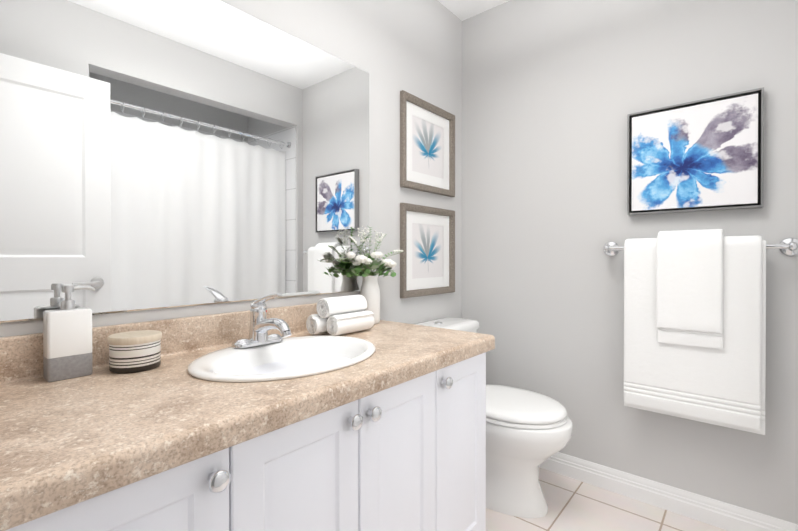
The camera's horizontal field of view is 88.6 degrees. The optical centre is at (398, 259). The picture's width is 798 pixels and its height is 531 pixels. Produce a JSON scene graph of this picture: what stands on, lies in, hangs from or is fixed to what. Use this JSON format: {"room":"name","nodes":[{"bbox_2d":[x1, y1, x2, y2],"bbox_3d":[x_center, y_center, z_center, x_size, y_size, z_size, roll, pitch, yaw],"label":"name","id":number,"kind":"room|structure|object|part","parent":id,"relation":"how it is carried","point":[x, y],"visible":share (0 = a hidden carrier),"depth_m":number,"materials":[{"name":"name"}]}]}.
{"room":"bathroom","nodes":[
{"label":"bathroom","id":0,"kind":"room"},
{"bbox_2d":[0,0,461,336],"bbox_3d":[-0.417,-0.158,1.526,0.106,2.440,2.523,0,0,40],"label":"wall","id":1,"kind":"structure","parent":0,"point":[157,154],"depth_m":1.25,"materials":[{"name":"grey paint"}]},
{"bbox_2d":[400,203,454,297],"bbox_3d":[0.160,-0.042,2.119,0.024,0.455,0.455,0,0,40],"label":"picture frame","id":2,"kind":"object","parent":1,"relation":"attached to","point":[427,247],"visible":0.92,"depth_m":2.10,"materials":[{"name":"grey wood"}]},
{"bbox_2d":[412,223,442,278],"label":"art","id":3,"kind":"object","parent":2,"relation":"attached to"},
{"bbox_2d":[400,90,454,196],"bbox_3d":[0.160,-0.574,2.116,0.024,0.455,0.455,0,0,40],"label":"picture frame","id":4,"kind":"object","parent":1,"relation":"attached to","point":[427,146],"visible":0.96,"depth_m":2.10,"materials":[{"name":"grey wood"}]},
{"bbox_2d":[412,115,442,178],"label":"art","id":5,"kind":"object","parent":4,"relation":"attached to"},
{"bbox_2d":[438,0,509,20],"bbox_3d":[0.491,-1.399,0.755,2.480,0.050,2.523,0,0,40],"label":"ceiling","id":6,"kind":"structure","parent":0,"point":[461,10],"depth_m":2.24,"materials":[{"name":"white paint"}]},
{"bbox_2d":[486,467,727,530],"bbox_3d":[0.491,1.091,0.769,2.480,0.050,2.523,0,0,40],"label":"floor","id":7,"kind":"structure","parent":0,"point":[575,504],"depth_m":1.69,"materials":[{"name":"tile"}]},
{"bbox_2d":[0,293,494,530],"bbox_3d":[-0.323,0.581,1.102,0.596,0.966,1.382,0,0,40],"label":"bathroom vanity","id":8,"kind":"object","parent":7,"relation":"on","point":[258,416],"visible":1,"depth_m":0.89,"materials":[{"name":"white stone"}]},
{"bbox_2d":[43,285,94,381],"bbox_3d":[-0.761,0.166,0.950,0.052,0.212,0.093,0,0,40],"label":"soap dispenser","id":9,"kind":"object","parent":8,"relation":"on","point":[67,340],"visible":0.98,"depth_m":0.93,"materials":[{"name":"white ceramic"}]},
{"bbox_3d":[-0.434,0.642,0.571,0.019,0.640,0.405,0,0,40],"label":"door","id":10,"kind":"part","parent":8,"relation":"part of","materials":[{"name":"white wood"}]},
{"bbox_2d":[107,330,161,372],"bbox_3d":[-0.657,0.229,1.020,0.114,0.084,0.114,0,0,40],"label":"candle jar","id":11,"kind":"object","parent":8,"relation":"on","point":[134,351],"visible":1,"depth_m":0.98,"materials":[{"name":"white ceramic"}]},
{"bbox_3d":[-0.657,0.195,1.020,0.114,0.016,0.114,0,0,40],"label":"lid","id":12,"kind":"part","parent":11,"relation":"part of","materials":[{"name":"brown wood"}]},
{"bbox_3d":[-0.303,0.370,0.685,0.031,0.037,0.037,0,0,40],"label":"knob","id":13,"kind":"part","parent":8,"relation":"part of","materials":[{"name":"silver metal"}]},
{"bbox_2d":[232,293,291,347],"bbox_3d":[-0.380,0.177,1.207,0.191,0.160,0.164,0,0,40],"label":"faucet","id":14,"kind":"object","parent":8,"relation":"on","point":[258,337],"depth_m":1.22,"materials":[{"name":"silver metal"}]},
{"bbox_2d":[187,336,375,381],"bbox_3d":[-0.302,0.334,1.143,0.416,0.152,0.530,0,0,40],"label":"sink","id":15,"kind":"object","parent":8,"relation":"in","point":[278,358],"depth_m":1.17,"materials":[{"name":"white ceramic"}]},
{"bbox_3d":[-0.201,0.641,0.848,0.019,0.640,0.313,0,0,40],"label":"door","id":16,"kind":"part","parent":8,"relation":"part of","materials":[{"name":"white wood"}]},
{"bbox_2d":[306,295,374,335],"bbox_3d":[-0.212,0.202,1.497,0.137,0.131,0.216,0,0,40],"label":"rolls","id":17,"kind":"object","parent":8,"relation":"on","point":[339,315],"visible":1,"depth_m":1.44,"materials":[{"name":"white fabric"}]},
{"bbox_3d":[-0.100,0.368,0.927,0.031,0.037,0.037,0,0,40],"label":"knob","id":18,"kind":"part","parent":8,"relation":"part of","materials":[{"name":"silver metal"}]},
{"bbox_2d":[337,226,403,323],"bbox_3d":[-0.107,0.064,1.712,0.141,0.406,0.388,0,0,40],"label":"flower vase","id":19,"kind":"object","parent":8,"relation":"on","point":[370,291],"visible":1,"depth_m":1.67,"materials":[{"name":"white ceramic"}]},
{"bbox_3d":[-0.059,0.368,0.975,0.031,0.037,0.037,0,0,40],"label":"knob","id":20,"kind":"part","parent":8,"relation":"part of","materials":[{"name":"silver metal"}]},
{"bbox_3d":[0.002,0.639,1.089,0.019,0.640,0.311,0,0,40],"label":"door","id":21,"kind":"part","parent":8,"relation":"part of","materials":[{"name":"white wood"}]},
{"bbox_3d":[0.143,0.367,1.215,0.031,0.037,0.037,0,0,40],"label":"knob","id":22,"kind":"part","parent":8,"relation":"part of","materials":[{"name":"silver metal"}]},
{"bbox_3d":[0.201,0.638,1.326,0.019,0.640,0.303,0,0,40],"label":"door","id":23,"kind":"part","parent":8,"relation":"part of","materials":[{"name":"white wood"}]},
{"bbox_2d":[415,317,572,517],"bbox_3d":[0.412,0.685,1.871,0.727,0.750,0.430,0,0,40],"label":"toilet","id":24,"kind":"object","parent":7,"relation":"on","point":[528,432],"visible":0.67,"depth_m":1.69,"materials":[{"name":"white ceramic"}]},
{"bbox_3d":[0.496,0.658,1.800,0.456,0.018,0.376,0,0,40],"label":"seat","id":25,"kind":"part","parent":24,"relation":"part of","materials":[{"name":"white plastic"}]},
{"bbox_3d":[0.496,0.630,1.799,0.457,0.033,0.378,0,0,40],"label":"lid","id":26,"kind":"part","parent":24,"relation":"part of","materials":[{"name":"white ceramic"}]},
{"bbox_3d":[0.469,0.864,1.824,0.577,0.392,0.366,0,0,40],"label":"bowl","id":27,"kind":"part","parent":24,"relation":"part of","materials":[{"name":"white ceramic"}]},
{"bbox_2d":[462,0,797,523],"bbox_3d":[1.309,-0.159,1.657,2.380,2.440,0.100,0,0,40],"label":"wall","id":28,"kind":"structure","parent":0,"point":[555,93],"depth_m":1.90,"materials":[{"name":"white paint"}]},
{"bbox_2d":[539,452,797,530],"bbox_3d":[0.945,1.010,1.895,1.524,0.100,0.015,0,0,40],"label":"baseboard","id":29,"kind":"structure","parent":28,"relation":"attached to","point":[717,513],"depth_m":1.73,"materials":[{"name":"white wood"}]},
{"bbox_2d":[627,87,763,214],"bbox_3d":[1.186,-0.414,1.667,0.447,0.440,0.038,0,0,40],"label":"canvas art","id":30,"kind":"object","parent":28,"relation":"attached to","point":[707,154],"visible":0.94,"depth_m":1.64,"materials":[{"name":"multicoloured fabric"}]},
{"bbox_2d":[603,229,797,434],"bbox_3d":[1.152,0.257,1.628,0.664,0.745,0.148,0,0,40],"label":"towel bar","id":31,"kind":"object","parent":28,"relation":"attached to","point":[695,325],"visible":1,"depth_m":1.56,"materials":[{"name":"white fabric"}]}
]}

